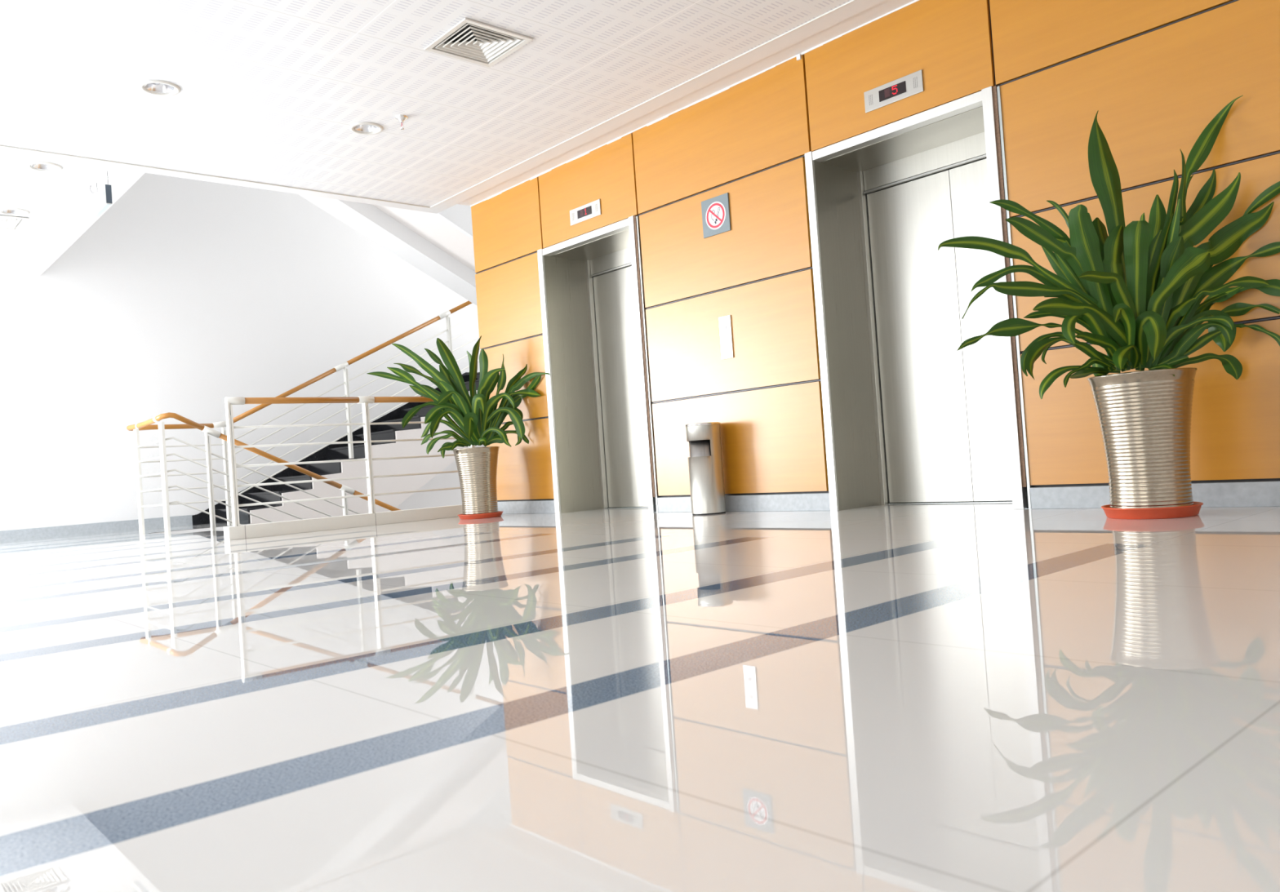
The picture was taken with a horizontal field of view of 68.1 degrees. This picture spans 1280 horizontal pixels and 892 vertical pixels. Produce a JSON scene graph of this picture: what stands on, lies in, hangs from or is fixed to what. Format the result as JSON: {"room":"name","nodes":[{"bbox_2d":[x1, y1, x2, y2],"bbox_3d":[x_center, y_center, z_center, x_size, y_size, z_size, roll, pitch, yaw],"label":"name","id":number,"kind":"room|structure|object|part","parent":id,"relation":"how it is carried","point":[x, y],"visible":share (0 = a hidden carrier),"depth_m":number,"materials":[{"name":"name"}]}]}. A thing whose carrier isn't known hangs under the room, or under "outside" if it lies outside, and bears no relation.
{"room":"lobby","nodes":[
{"label":"lobby","id":0,"kind":"room"},
{"bbox_2d":[0,152,120,275],"bbox_3d":[-6.849,-1.698,6.155,5.400,0.001,3.820,-3,-1,-42],"label":"ceiling","id":1,"kind":"structure","parent":0,"point":[53,201],"depth_m":7.08,"materials":[{"name":"white paint"}]},
{"bbox_2d":[0,215,28,231],"bbox_3d":[-5.145,-1.824,7.531,0.420,0.090,0.420,-3,-1,-42],"label":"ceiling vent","id":2,"kind":"object","parent":1,"relation":"in","point":[6,223],"visible":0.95,"depth_m":7.62,"materials":[{"name":"white metal"}]},
{"bbox_2d":[0,208,30,216],"bbox_3d":[-4.852,-1.854,7.338,0.212,0.095,0.212,-3,-1,-42],"label":"recessed light","id":3,"kind":"object","parent":1,"relation":"in","point":[12,211],"visible":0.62,"depth_m":7.38,"materials":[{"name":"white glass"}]},
{"bbox_2d":[26,161,62,172],"bbox_3d":[-4.027,-1.927,6.403,0.212,0.095,0.212,-3,-1,-42],"label":"recessed light","id":4,"kind":"object","parent":1,"relation":"in","point":[45,166],"visible":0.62,"depth_m":6.44,"materials":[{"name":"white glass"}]},
{"bbox_2d":[89,171,112,217],"bbox_3d":[-3.830,-1.778,6.719,0.047,0.239,0.459,-3,-1,-42],"label":"hanging sign","id":5,"kind":"object","parent":1,"relation":"hanging from","point":[102,200],"visible":1,"depth_m":6.62,"materials":[{"name":"white plastic"}]},
{"bbox_3d":[-3.795,-1.663,6.694,0.032,0.004,0.373,-3,-1,-42],"label":"panel","id":6,"kind":"part","parent":5,"relation":"part of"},
{"bbox_3d":[-3.673,-1.742,6.551,0.036,0.129,0.004,-3,-1,-42],"label":"panel","id":7,"kind":"part","parent":5,"relation":"part of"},
{"bbox_2d":[151,524,249,534],"bbox_3d":[-2.225,0.709,2.961,8.200,0.297,14.650,-3,-1,-42],"label":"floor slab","id":8,"kind":"structure","parent":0,"point":[218,528],"depth_m":9.23,"materials":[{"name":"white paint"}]},
{"bbox_2d":[0,173,484,531],"bbox_3d":[-5.495,-1.106,9.959,12.450,8.000,0.100,-3,-1,-42],"label":"wall","id":9,"kind":"structure","parent":0,"point":[184,296],"depth_m":10.38,"materials":[{"name":"white paint"}]},
{"bbox_2d":[22,169,144,275],"bbox_3d":[-4.799,-1.957,8.013,0.150,0.296,3.820,-3,-1,-42],"label":"trim","id":10,"kind":"structure","parent":9,"relation":"attached to","point":[124,180],"depth_m":7.92,"materials":[{"name":"white paint"}]},
{"bbox_2d":[0,515,192,542],"bbox_3d":[-7.399,0.942,8.016,6.860,0.112,0.012,-3,-1,-42],"label":"baseboard","id":11,"kind":"structure","parent":9,"relation":"attached to","point":[12,535],"depth_m":9.62,"materials":[{"name":"grey stone"}]},
{"bbox_2d":[223,504,462,540],"bbox_3d":[-2.156,0.579,7.415,2.090,0.095,0.115,-3,-1,-42],"label":"curb","id":12,"kind":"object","parent":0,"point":[303,526],"depth_m":7.21,"materials":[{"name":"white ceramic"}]},
{"bbox_2d":[224,395,475,526],"bbox_3d":[-2.163,0.070,7.419,2.035,0.921,0.057,-3,-1,-42],"label":"guard railing","id":13,"kind":"object","parent":12,"relation":"on","point":[228,401],"visible":0.74,"depth_m":7.21,"materials":[{"name":"white metal"}]},
{"bbox_3d":[-2.904,0.126,6.750,0.032,0.890,0.054,-3,-1,-42],"label":"post","id":14,"kind":"part","parent":13,"relation":"part of","materials":[{"name":"white metal"}]},
{"bbox_3d":[-2.531,-0.343,7.122,0.885,0.047,0.047,-3,-1,-42],"label":"handrail","id":15,"kind":"part","parent":13,"relation":"part of","materials":[{"name":"brown wood"}]},
{"bbox_3d":[-2.131,0.094,7.445,0.032,0.870,0.054,-3,-1,-42],"label":"post","id":16,"kind":"part","parent":13,"relation":"part of","materials":[{"name":"white metal"}]},
{"bbox_3d":[-1.777,-0.384,7.800,0.915,0.047,0.047,-3,-1,-42],"label":"handrail","id":17,"kind":"part","parent":13,"relation":"part of","materials":[{"name":"brown wood"}]},
{"bbox_2d":[0,0,851,207],"bbox_3d":[-1.100,-2.169,1.472,7.710,0.001,10.600,-3,-1,-42],"label":"ceiling","id":18,"kind":"structure","parent":0,"point":[272,91],"depth_m":5.33,"materials":[{"name":"tile"}]},
{"bbox_2d":[137,80,181,96],"bbox_3d":[-2.678,-2.034,5.279,0.212,0.095,0.212,-3,-1,-42],"label":"recessed light","id":19,"kind":"object","parent":18,"relation":"in","point":[166,88],"visible":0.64,"depth_m":5.32,"materials":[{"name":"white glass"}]},
{"bbox_2d":[349,122,383,134],"bbox_3d":[-1.763,-2.084,6.097,0.212,0.095,0.212,-3,-1,-42],"label":"recessed light","id":20,"kind":"object","parent":18,"relation":"in","point":[368,128],"visible":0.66,"depth_m":6.15,"materials":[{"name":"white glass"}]},
{"bbox_2d":[395,115,408,129],"bbox_3d":[-1.496,-2.029,5.954,0.082,0.077,0.082,-3,-1,-42],"label":"sprinkler head","id":21,"kind":"object","parent":18,"relation":"attached to","point":[401,118],"visible":1,"depth_m":5.94},
{"bbox_2d":[423,17,533,67],"bbox_3d":[-0.856,-2.162,5.002,0.415,0.090,0.415,-3,-1,-42],"label":"ceiling vent","id":22,"kind":"object","parent":18,"relation":"in","point":[477,42],"visible":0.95,"depth_m":5.02,"materials":[{"name":"white metal"}]},
{"bbox_2d":[0,502,1279,891],"bbox_3d":[-2.050,0.548,3.131,8.700,0.001,14.650,-3,-1,-42],"label":"floor","id":23,"kind":"structure","parent":0,"point":[962,697],"depth_m":1.37,"materials":[{"name":"tile"}]},
{"bbox_2d":[191,372,479,525],"bbox_3d":[-2.520,0.016,11.710,5.440,2.010,1.129,-3,-1,-42],"label":"staircase","id":24,"kind":"structure","parent":23,"relation":"on","point":[411,431],"depth_m":10.66,"materials":[{"name":"white paint"}]},
{"bbox_2d":[126,301,480,535],"bbox_3d":[-2.763,-0.084,10.196,4.758,4.176,1.090,-3,-1,-42],"label":"stair railing","id":25,"kind":"object","parent":24,"relation":"attached to","point":[206,428],"visible":0.7,"depth_m":9.21,"materials":[{"name":"white metal"}]},
{"bbox_3d":[-4.686,0.331,8.863,0.024,0.985,0.100,-3,-1,-42],"label":"post","id":26,"kind":"part","parent":25,"relation":"part of","materials":[{"name":"white metal"}]},
{"bbox_3d":[-4.146,0.284,8.261,0.024,0.985,0.100,-3,-1,-42],"label":"post","id":27,"kind":"part","parent":25,"relation":"part of","materials":[{"name":"white metal"}]},
{"bbox_3d":[-4.255,-0.190,8.871,0.778,0.172,1.083,-3,-1,-42],"label":"handrail","id":28,"kind":"part","parent":25,"relation":"part of","materials":[{"name":"brown wood"}]},
{"bbox_3d":[-3.850,0.357,8.494,0.032,0.960,0.054,-3,-1,-42],"label":"post","id":29,"kind":"part","parent":25,"relation":"part of","materials":[{"name":"white metal"}]},
{"bbox_3d":[-4.148,0.305,9.509,0.032,0.985,0.054,-3,-1,-42],"label":"post","id":30,"kind":"part","parent":25,"relation":"part of","materials":[{"name":"white metal"}]},
{"bbox_3d":[-3.373,0.152,8.938,1.146,0.591,0.047,-3,-1,-42],"label":"handrail","id":31,"kind":"part","parent":25,"relation":"part of","materials":[{"name":"brown wood"}]},
{"bbox_3d":[-3.738,-0.531,9.942,1.190,0.604,0.047,-3,-1,-42],"label":"handrail","id":32,"kind":"part","parent":25,"relation":"part of","materials":[{"name":"brown wood"}]},
{"bbox_3d":[-2.880,0.915,9.320,0.032,0.960,0.054,-3,-1,-42],"label":"post","id":33,"kind":"part","parent":25,"relation":"part of","materials":[{"name":"white metal"}]},
{"bbox_3d":[-3.203,-0.370,10.409,0.032,1.015,0.054,-3,-1,-42],"label":"post","id":34,"kind":"part","parent":25,"relation":"part of","materials":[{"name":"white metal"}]},
{"bbox_3d":[-2.360,0.735,9.800,1.276,0.655,0.047,-3,-1,-42],"label":"handrail","id":35,"kind":"part","parent":25,"relation":"part of","materials":[{"name":"brown wood"}]},
{"bbox_3d":[-2.804,-1.215,10.834,1.215,0.616,0.047,-3,-1,-42],"label":"handrail","id":36,"kind":"part","parent":25,"relation":"part of","materials":[{"name":"brown wood"}]},
{"bbox_3d":[-2.259,-1.045,11.309,0.032,1.046,0.054,-3,-1,-42],"label":"post","id":37,"kind":"part","parent":25,"relation":"part of","materials":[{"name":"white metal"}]},
{"bbox_3d":[-1.860,-1.905,11.734,1.215,0.616,0.047,-3,-1,-42],"label":"handrail","id":38,"kind":"part","parent":25,"relation":"part of","materials":[{"name":"brown wood"}]},
{"bbox_2d":[457,511,502,519],"bbox_3d":[-1.256,0.547,7.468,0.356,0.036,0.356,-3,-1,-42],"label":"saucer","id":39,"kind":"object","parent":23,"relation":"on","point":[500,513],"visible":0.91,"depth_m":7.32,"materials":[{"name":"red plastic"}]},
{"bbox_2d":[366,335,550,515],"bbox_3d":[-1.383,-0.151,7.473,1.454,1.434,0.387,-4,-1,2],"label":"potted plant","id":40,"kind":"object","parent":39,"relation":"on","point":[477,417],"visible":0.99,"depth_m":7.44,"materials":[{"name":"green plant"}]},
{"bbox_3d":[-1.274,0.287,7.473,0.370,0.545,0.370,-3,-1,-42],"label":"pot","id":41,"kind":"part","parent":40,"relation":"part of","materials":[{"name":"silver metal"}]},
{"bbox_2d":[537,215,659,513],"bbox_3d":[-0.150,-0.543,7.075,0.516,2.045,1.159,-3,-1,-42],"label":"elevator","id":42,"kind":"object","parent":23,"relation":"on","point":[602,448],"visible":0.82,"depth_m":7.38,"materials":[{"name":"metal"}]},
{"bbox_3d":[-0.388,-1.525,6.955,0.072,0.049,1.018,-3,-1,-42],"label":"head frame","id":43,"kind":"part","parent":42,"relation":"part of","materials":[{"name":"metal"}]},
{"bbox_3d":[-0.065,-1.458,7.233,0.025,0.120,0.968,-3,-1,-42],"label":"transom panel","id":44,"kind":"part","parent":42,"relation":"part of","materials":[{"name":"metal"}]},
{"bbox_3d":[-0.121,-0.447,7.380,0.023,1.844,0.548,-3,-1,-42],"label":"door panel","id":45,"kind":"part","parent":42,"relation":"part of","materials":[{"name":"metal"}]},
{"bbox_3d":[0.084,0.466,7.202,0.032,0.004,0.986,-3,-1,-42],"label":"sill","id":46,"kind":"part","parent":42,"relation":"part of","materials":[{"name":"metal"}]},
{"bbox_2d":[684,422,725,515],"bbox_3d":[0.412,0.141,5.921,0.221,0.565,0.221,-3,-1,-42],"label":"waste bin","id":47,"kind":"object","parent":23,"relation":"on","point":[705,466],"visible":1,"depth_m":5.83,"materials":[{"name":"metal"}]},
{"bbox_2d":[804,85,1031,511],"bbox_3d":[1.590,-0.696,5.134,0.516,2.045,1.169,-3,-1,-42],"label":"elevator","id":48,"kind":"object","parent":23,"relation":"on","point":[910,417],"visible":0.83,"depth_m":5.38,"materials":[{"name":"metal"}]},
{"bbox_3d":[1.348,-1.677,5.018,0.072,0.049,1.032,-3,-1,-42],"label":"head frame","id":49,"kind":"part","parent":48,"relation":"part of","materials":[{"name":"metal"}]},
{"bbox_3d":[1.607,-0.599,5.453,0.023,1.844,0.537,-3,-1,-42],"label":"door panel","id":50,"kind":"part","parent":48,"relation":"part of","materials":[{"name":"metal"}]},
{"bbox_3d":[1.671,-1.610,5.296,0.025,0.120,0.982,-3,-1,-42],"label":"transom panel","id":51,"kind":"part","parent":48,"relation":"part of","materials":[{"name":"metal"}]},
{"bbox_3d":[1.819,0.314,5.266,0.032,0.004,1.000,-3,-1,-42],"label":"sill","id":52,"kind":"part","parent":48,"relation":"part of","materials":[{"name":"metal"}]},
{"bbox_3d":[1.938,-0.628,5.083,0.023,1.844,0.455,-3,-1,-42],"label":"door panel","id":53,"kind":"part","parent":48,"relation":"part of","materials":[{"name":"metal"}]},
{"bbox_2d":[1101,502,1203,519],"bbox_3d":[2.024,0.254,3.750,0.356,0.044,0.356,-3,-1,-42],"label":"saucer","id":54,"kind":"object","parent":23,"relation":"on","point":[1190,510],"visible":0.83,"depth_m":3.61,"materials":[{"name":"red plastic"}]},
{"bbox_2d":[937,95,1279,508],"bbox_3d":[1.871,-0.541,3.747,1.372,1.640,0.394,-4,-1,-8],"label":"potted plant","id":55,"kind":"object","parent":54,"relation":"on","point":[1139,290],"visible":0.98,"depth_m":3.73,"materials":[{"name":"green plant"}]},
{"bbox_3d":[2.006,-0.009,3.754,0.388,0.560,0.388,-3,-1,-42],"label":"pot","id":56,"kind":"part","parent":55,"relation":"part of","materials":[{"name":"silver metal"}]},
{"bbox_2d":[471,0,1279,508],"bbox_3d":[2.162,-1.037,4.192,0.100,2.617,10.430,-3,-1,-42],"label":"wall","id":57,"kind":"structure","parent":0,"point":[1156,73],"depth_m":5.07,"materials":[{"name":"orange wood"}]},
{"bbox_2d":[0,0,886,213],"bbox_3d":[-1.101,-2.315,1.569,7.850,0.306,10.730,-3,-1,-42],"label":"trim","id":58,"kind":"structure","parent":57,"relation":"attached to","point":[857,6],"depth_m":6.28,"materials":[{"name":"white paint"}]},
{"bbox_2d":[569,199,601,226],"bbox_3d":[-0.402,-1.704,6.914,0.011,0.112,0.353,-3,-1,-42],"label":"indicator","id":59,"kind":"object","parent":57,"relation":"attached to","point":[587,211],"visible":1,"depth_m":6.90,"materials":[{"name":"metal"}]},
{"bbox_2d":[457,0,919,207],"bbox_3d":[1.970,-2.472,4.133,0.151,0.330,10.430,-3,-1,-42],"label":"trim","id":60,"kind":"structure","parent":57,"relation":"attached to","point":[886,7],"depth_m":5.88,"materials":[{"name":"white paint"}]},
{"bbox_2d":[701,192,731,238],"bbox_3d":[0.476,-1.447,5.954,0.013,0.234,0.230,-3,-1,-42],"label":"no smoking sign","id":61,"kind":"object","parent":57,"relation":"attached to","point":[716,218],"visible":1,"depth_m":5.94,"materials":[{"name":"grey metal"}]},
{"bbox_2d":[718,315,733,359],"bbox_3d":[0.539,-0.680,5.933,0.010,0.266,0.100,-3,-1,-42],"label":"panel","id":62,"kind":"object","parent":57,"relation":"attached to","point":[725,322],"visible":1,"depth_m":5.93,"materials":[{"name":"metal"}]},
{"bbox_2d":[497,480,1279,514],"bbox_3d":[2.223,0.219,4.135,0.026,0.101,10.410,-3,-1,-42],"label":"baseboard","id":63,"kind":"structure","parent":57,"relation":"attached to","point":[1243,494],"depth_m":4.45,"materials":[{"name":"grey stone"}]},
{"bbox_2d":[863,69,924,113],"bbox_3d":[1.330,-1.863,4.982,0.011,0.112,0.352,-3,-1,-42],"label":"indicator","id":64,"kind":"object","parent":57,"relation":"attached to","point":[912,84],"visible":1,"depth_m":4.97,"materials":[{"name":"metal"}]},
{"bbox_3d":[-1.675,2.600,10.389,6.200,0.095,3.920,-3,-1,-42],"label":"floor","id":65,"kind":"structure","parent":0,"visible":0},
{"bbox_2d":[175,530,223,536],"bbox_3d":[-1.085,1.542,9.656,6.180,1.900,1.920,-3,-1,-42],"label":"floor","id":66,"kind":"structure","parent":65,"relation":"on","point":[214,532],"depth_m":8.08,"materials":[{"name":"white paint"}]},
{"bbox_3d":[0.477,-1.476,12.504,0.150,8.000,4.120,-3,-1,-42],"label":"wall","id":67,"kind":"structure","parent":0,"visible":0},
{"bbox_2d":[298,194,476,305],"bbox_3d":[-1.701,-2.456,9.875,6.480,3.328,2.960,-3,-1,-42],"label":"staircase","id":68,"kind":"structure","parent":67,"relation":"attached to","point":[440,245],"depth_m":9.53,"materials":[{"name":"white paint"}]}
]}

